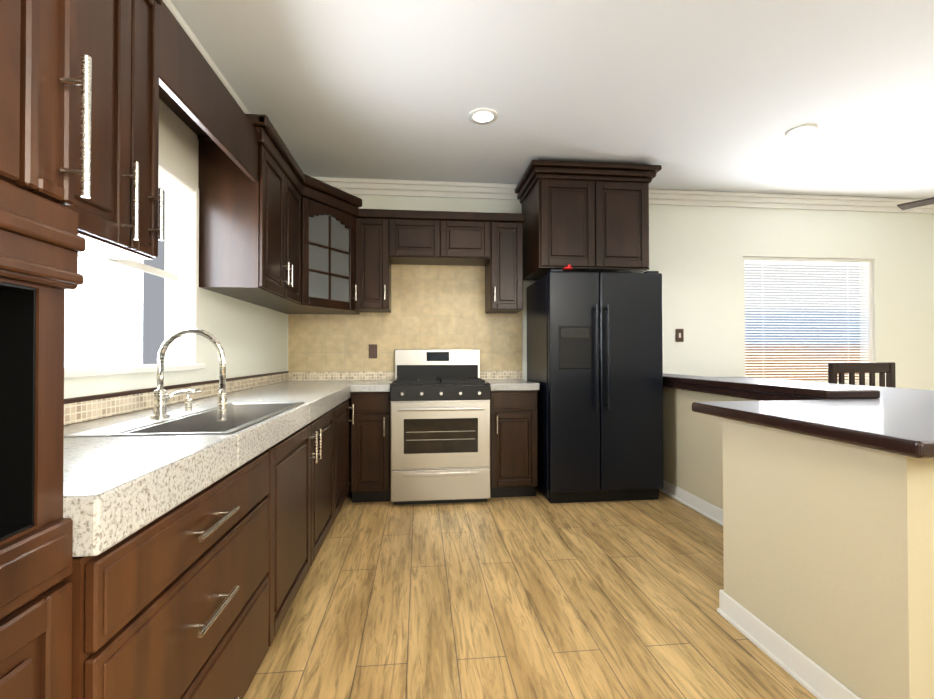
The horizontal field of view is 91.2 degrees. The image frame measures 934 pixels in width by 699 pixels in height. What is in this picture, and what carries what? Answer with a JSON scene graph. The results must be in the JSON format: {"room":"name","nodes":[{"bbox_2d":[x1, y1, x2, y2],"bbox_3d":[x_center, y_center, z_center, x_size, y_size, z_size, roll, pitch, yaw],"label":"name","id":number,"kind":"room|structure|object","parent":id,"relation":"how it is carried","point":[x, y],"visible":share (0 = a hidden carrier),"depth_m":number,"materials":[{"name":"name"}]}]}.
{"room":"kitchen","nodes":[
{"label":"kitchen","id":0,"kind":"room"},
{"bbox_2d":[64,98,286,398],"bbox_3d":[-1.309,-0.196,0.732,0.140,2.700,6.600,0,-1,-6],"label":"wall","id":1,"kind":"structure","parent":0,"point":[251,338],"depth_m":2.35,"materials":[{"name":"white paint"}]},
{"bbox_2d":[65,0,172,259],"bbox_3d":[-1.106,-0.717,1.082,0.332,0.850,0.756,0,-1,-6],"label":"upper cabinet","id":2,"kind":"object","parent":1,"relation":"attached to","point":[129,43],"depth_m":1.29,"materials":[{"name":"brown wood"}]},
{"bbox_2d":[64,158,204,377],"bbox_3d":[-1.404,-0.373,1.910,0.175,0.950,0.950,0,-1,-6],"label":"window","id":3,"kind":"structure","parent":1,"relation":"in","point":[105,371],"depth_m":2.15,"materials":[{"name":"white paint"}]},
{"bbox_2d":[64,371,288,424],"bbox_3d":[-1.396,0.212,2.343,0.014,0.085,3.344,0,-1,-6],"label":"trim","id":4,"kind":"structure","parent":1,"relation":"attached to","point":[83,408],"depth_m":1.87,"materials":[{"name":"tile"}]},
{"bbox_2d":[163,0,249,113],"bbox_3d":[-1.199,-1.483,0.712,0.075,0.123,6.510,0,-1,-6],"label":"crown molding","id":5,"kind":"structure","parent":1,"relation":"attached to","point":[169,4],"depth_m":2.30,"materials":[{"name":"white"}]},
{"bbox_2d":[194,132,308,303],"bbox_3d":[-1.275,-0.723,2.852,0.362,0.800,0.869,0,-1,-6],"label":"upper cabinet","id":6,"kind":"object","parent":1,"relation":"attached to","point":[280,231],"depth_m":2.43,"materials":[{"name":"brown wood"}]},
{"bbox_2d":[256,188,356,311],"bbox_3d":[-1.200,-0.717,3.437,0.632,0.800,0.509,0,-1,-6],"label":"upper cabinet","id":7,"kind":"object","parent":1,"relation":"attached to","point":[331,226],"depth_m":3.49,"materials":[{"name":"brown wood"}]},
{"bbox_2d":[243,483,816,698],"bbox_3d":[2.543,1.201,1.116,7.900,0.100,6.900,0,-1,-6],"label":"floor","id":8,"kind":"structure","parent":0,"point":[539,595],"depth_m":2.04,"materials":[{"name":"brown wood"}]},
{"bbox_2d":[0,0,91,698],"bbox_3d":[-0.872,-0.016,0.334,0.644,2.330,0.762,0,-1,-6],"label":"tall cabinet","id":9,"kind":"object","parent":8,"relation":"on","point":[42,243],"visible":1,"depth_m":0.68,"materials":[{"name":"brown wood"}]},
{"bbox_2d":[63,452,262,698],"bbox_3d":[-0.952,0.751,1.067,0.633,0.813,0.726,0,-1,-6],"label":"base cabinet","id":10,"kind":"object","parent":8,"relation":"on","point":[202,527],"depth_m":0.96,"materials":[{"name":"brown wood"}]},
{"bbox_2d":[64,328,304,437],"bbox_3d":[-0.951,0.195,1.727,0.448,0.540,0.865,0,-1,-6],"label":"sink","id":11,"kind":"object","parent":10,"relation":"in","point":[222,417],"depth_m":1.64,"materials":[{"name":"silver metal"}]},
{"bbox_2d":[63,416,318,658],"bbox_3d":[-1.033,0.759,1.842,0.633,0.813,0.832,0,-1,-6],"label":"base cabinet","id":12,"kind":"object","parent":8,"relation":"on","point":[289,445],"depth_m":1.71,"materials":[{"name":"brown wood"}]},
{"bbox_2d":[183,404,334,549],"bbox_3d":[-1.100,0.766,2.494,0.633,0.813,0.715,0,-1,-6],"label":"base cabinet","id":13,"kind":"object","parent":8,"relation":"on","point":[326,412],"depth_m":2.44,"materials":[{"name":"brown wood"}]},
{"bbox_2d":[243,396,358,517],"bbox_3d":[-1.134,0.773,3.087,0.689,0.813,0.711,0,-1,-6],"label":"base cabinet","id":14,"kind":"object","parent":8,"relation":"on","point":[341,403],"depth_m":3.14,"materials":[{"name":"brown wood"}]},
{"bbox_2d":[343,392,390,501],"bbox_3d":[-0.774,0.756,3.744,0.324,0.858,0.694,0,-1,-6],"label":"base cabinet","id":15,"kind":"object","parent":8,"relation":"on","point":[374,407],"depth_m":3.47,"materials":[{"name":"brown wood"}]},
{"bbox_2d":[263,380,393,391],"bbox_3d":[-1.081,0.299,3.746,0.930,0.055,0.636,0,-1,-6],"label":"countertop","id":16,"kind":"structure","parent":15,"relation":"on","point":[332,385],"depth_m":3.46,"materials":[{"name":"white stone"}]},
{"bbox_2d":[390,349,490,504],"bbox_3d":[-0.227,0.589,3.760,0.760,1.190,0.722,0,-1,-6],"label":"gas range","id":17,"kind":"object","parent":8,"relation":"on","point":[440,421],"visible":0.98,"depth_m":3.46,"materials":[{"name":"silver metal"}]},
{"bbox_2d":[483,379,539,497],"bbox_3d":[0.346,0.727,3.873,0.395,0.915,0.668,0,-1,-6],"label":"base cabinet","id":18,"kind":"object","parent":8,"relation":"on","point":[513,440],"visible":0.96,"depth_m":3.58,"materials":[{"name":"brown wood"}]},
{"bbox_2d":[527,264,663,502],"bbox_3d":[1.042,0.268,3.848,0.910,1.830,0.807,0,-1,-6],"label":"refrigerator","id":19,"kind":"object","parent":8,"relation":"on","point":[595,355],"visible":1,"depth_m":3.52,"materials":[{"name":"black metal"}]},
{"bbox_2d":[828,362,895,387],"bbox_3d":[3.018,0.640,3.735,0.580,1.075,0.460,0,-1,-10],"label":"dining chair","id":20,"kind":"object","parent":8,"relation":"on","point":[870,368],"visible":0.19,"depth_m":3.53,"materials":[{"name":"black wood"}]},
{"bbox_2d":[170,0,933,198],"bbox_3d":[2.538,-1.599,1.146,7.900,0.100,6.900,0,-1,-6],"label":"ceiling","id":21,"kind":"structure","parent":0,"point":[709,95],"depth_m":2.65,"materials":[{"name":"white paint"}]},
{"bbox_2d":[469,108,497,124],"bbox_3d":[0.105,-1.519,2.984,0.190,0.008,0.190,0,-1,-6],"label":"recessed light","id":22,"kind":"object","parent":21,"relation":"in","point":[482,116],"visible":0.96,"depth_m":2.98,"materials":[{"name":"white"}]},
{"bbox_2d":[785,124,817,137],"bbox_3d":[2.326,-1.521,3.184,0.190,0.008,0.190,0,-1,-6],"label":"recessed light","id":23,"kind":"object","parent":21,"relation":"in","point":[800,130],"visible":0.92,"depth_m":3.18,"materials":[{"name":"white"}]},
{"bbox_2d":[897,197,933,209],"bbox_3d":[4.199,-1.327,3.455,1.352,0.398,1.364,0,-1,-6],"label":"ceiling fan","id":24,"kind":"object","parent":21,"relation":"hanging from","point":[918,203],"visible":1,"depth_m":3.97,"materials":[{"name":"brown"}]},
{"bbox_2d":[287,195,933,482],"bbox_3d":[2.193,-0.163,4.483,7.880,2.700,0.140,0,-1,-6],"label":"wall","id":25,"kind":"structure","parent":0,"point":[697,254],"depth_m":4.47,"materials":[{"name":"white paint"}]},
{"bbox_2d":[369,344,376,357],"bbox_3d":[-0.840,0.016,4.082,0.075,0.125,0.006,0,-1,-6],"label":"electrical outlet plate","id":26,"kind":"object","parent":25,"relation":"attached to","point":[372,350],"visible":1,"depth_m":4.08,"materials":[{"name":"brown plastic"}]},
{"bbox_2d":[365,212,392,312],"bbox_3d":[-0.800,-0.723,3.931,0.278,0.780,0.348,0,-1,-6],"label":"upper cabinet","id":27,"kind":"object","parent":25,"relation":"attached to","point":[377,262],"depth_m":3.76,"materials":[{"name":"brown wood"}]},
{"bbox_2d":[288,264,521,380],"bbox_3d":[-0.529,-0.250,4.125,2.088,1.043,0.008,0,-1,-6],"label":"backsplash","id":28,"kind":"structure","parent":25,"relation":"attached to","point":[437,306],"depth_m":4.13,"materials":[{"name":"tile"}]},
{"bbox_2d":[389,212,448,264],"bbox_3d":[-0.425,-0.941,3.973,0.478,0.345,0.348,0,-1,-6],"label":"upper cabinet","id":29,"kind":"object","parent":25,"relation":"attached to","point":[415,238],"depth_m":3.80,"materials":[{"name":"brown wood"}]},
{"bbox_2d":[445,212,492,265],"bbox_3d":[-0.056,-0.941,4.011,0.478,0.345,0.348,0,-1,-6],"label":"upper cabinet","id":30,"kind":"object","parent":25,"relation":"attached to","point":[470,237],"depth_m":3.85,"materials":[{"name":"brown wood"}]},
{"bbox_2d":[485,216,524,313],"bbox_3d":[0.322,-0.724,4.048,0.281,0.780,0.348,0,-1,-6],"label":"upper cabinet","id":31,"kind":"object","parent":25,"relation":"attached to","point":[504,273],"depth_m":3.88,"materials":[{"name":"brown wood"}]},
{"bbox_2d":[515,160,661,279],"bbox_3d":[0.998,-1.061,3.948,1.065,0.830,0.693,0,-1,-6],"label":"upper cabinet","id":32,"kind":"object","parent":25,"relation":"attached to","point":[587,216],"visible":1,"depth_m":3.66,"materials":[{"name":"brown wood"}]},
{"bbox_2d":[313,177,933,213],"bbox_3d":[2.202,-1.450,4.381,7.600,0.123,0.088,0,-1,-6],"label":"crown molding","id":33,"kind":"structure","parent":25,"relation":"attached to","point":[385,187],"depth_m":4.37,"materials":[{"name":"white"}]},
{"bbox_2d":[676,329,683,341],"bbox_3d":[2.042,-0.136,4.389,0.080,0.125,0.010,0,-1,-6],"label":"switch plate","id":34,"kind":"object","parent":25,"relation":"attached to","point":[679,335],"visible":1,"depth_m":4.39,"materials":[{"name":"brown"}]},
{"bbox_2d":[743,257,873,383],"bbox_3d":[3.400,-0.284,4.614,1.426,1.256,0.110,0,-1,-6],"label":"window","id":35,"kind":"structure","parent":25,"relation":"in","point":[868,279],"depth_m":4.63,"materials":[{"name":"white paint"}]},
{"bbox_2d":[745,260,868,380],"bbox_3d":[3.403,-0.284,4.592,1.406,1.244,0.045,0,-1,-6],"label":"window blinds","id":36,"kind":"object","parent":35,"relation":"attached to","point":[847,264],"visible":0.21,"depth_m":4.59,"materials":[{"name":"white plastic"}]},
{"bbox_2d":[663,387,761,505],"bbox_3d":[1.784,0.737,3.148,0.150,0.874,2.408,0,-1,-6],"label":"wall","id":37,"kind":"structure","parent":0,"point":[688,435],"depth_m":3.45,"materials":[{"name":"beige paint"}]},
{"bbox_2d":[659,480,722,525],"bbox_3d":[1.689,1.125,3.201,0.024,0.100,2.238,0,-1,-6],"label":"baseboard","id":38,"kind":"structure","parent":37,"relation":"attached to","point":[712,512],"depth_m":3.36,"materials":[{"name":"white"}]},
{"bbox_2d":[715,416,746,608],"bbox_3d":[1.483,0.725,1.982,0.690,0.874,0.150,0,-1,-6],"label":"wall","id":39,"kind":"structure","parent":0,"point":[730,435],"depth_m":1.95,"materials":[{"name":"beige paint"}]},
{"bbox_2d":[747,423,846,686],"bbox_3d":[1.257,0.722,1.636,0.170,0.874,0.450,0,-1,-6],"label":"wall","id":40,"kind":"structure","parent":0,"point":[828,549],"depth_m":1.62,"materials":[{"name":"beige paint"}]},
{"bbox_2d":[717,589,860,698],"bbox_3d":[1.160,1.109,1.641,0.030,0.100,0.780,0,-1,-6],"label":"baseboard","id":41,"kind":"structure","parent":40,"relation":"attached to","point":[810,676],"depth_m":1.66,"materials":[{"name":"white wood"}]},
{"bbox_2d":[663,373,933,458],"bbox_3d":[1.896,0.249,2.794,1.840,0.090,3.110,0,-1,-6],"label":"countertop","id":42,"kind":"structure","parent":40,"relation":"on","point":[899,421],"depth_m":1.86,"materials":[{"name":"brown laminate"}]},
{"bbox_2d":[843,443,933,698],"bbox_3d":[1.964,0.718,1.408,1.530,0.874,0.150,0,-1,-6],"label":"wall","id":43,"kind":"structure","parent":0,"point":[888,498],"depth_m":1.31,"materials":[{"name":"beige paint"}]},
{"label":"outside","id":44,"kind":"structure","parent":0,"visible":0},
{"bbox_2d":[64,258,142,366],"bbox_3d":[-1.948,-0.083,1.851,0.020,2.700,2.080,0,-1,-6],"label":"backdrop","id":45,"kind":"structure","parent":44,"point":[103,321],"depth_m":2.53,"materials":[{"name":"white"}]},
{"bbox_2d":[745,263,859,379],"bbox_3d":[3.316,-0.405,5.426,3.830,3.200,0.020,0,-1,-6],"label":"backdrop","id":46,"kind":"structure","parent":44,"point":[804,278],"depth_m":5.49,"materials":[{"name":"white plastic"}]}
]}

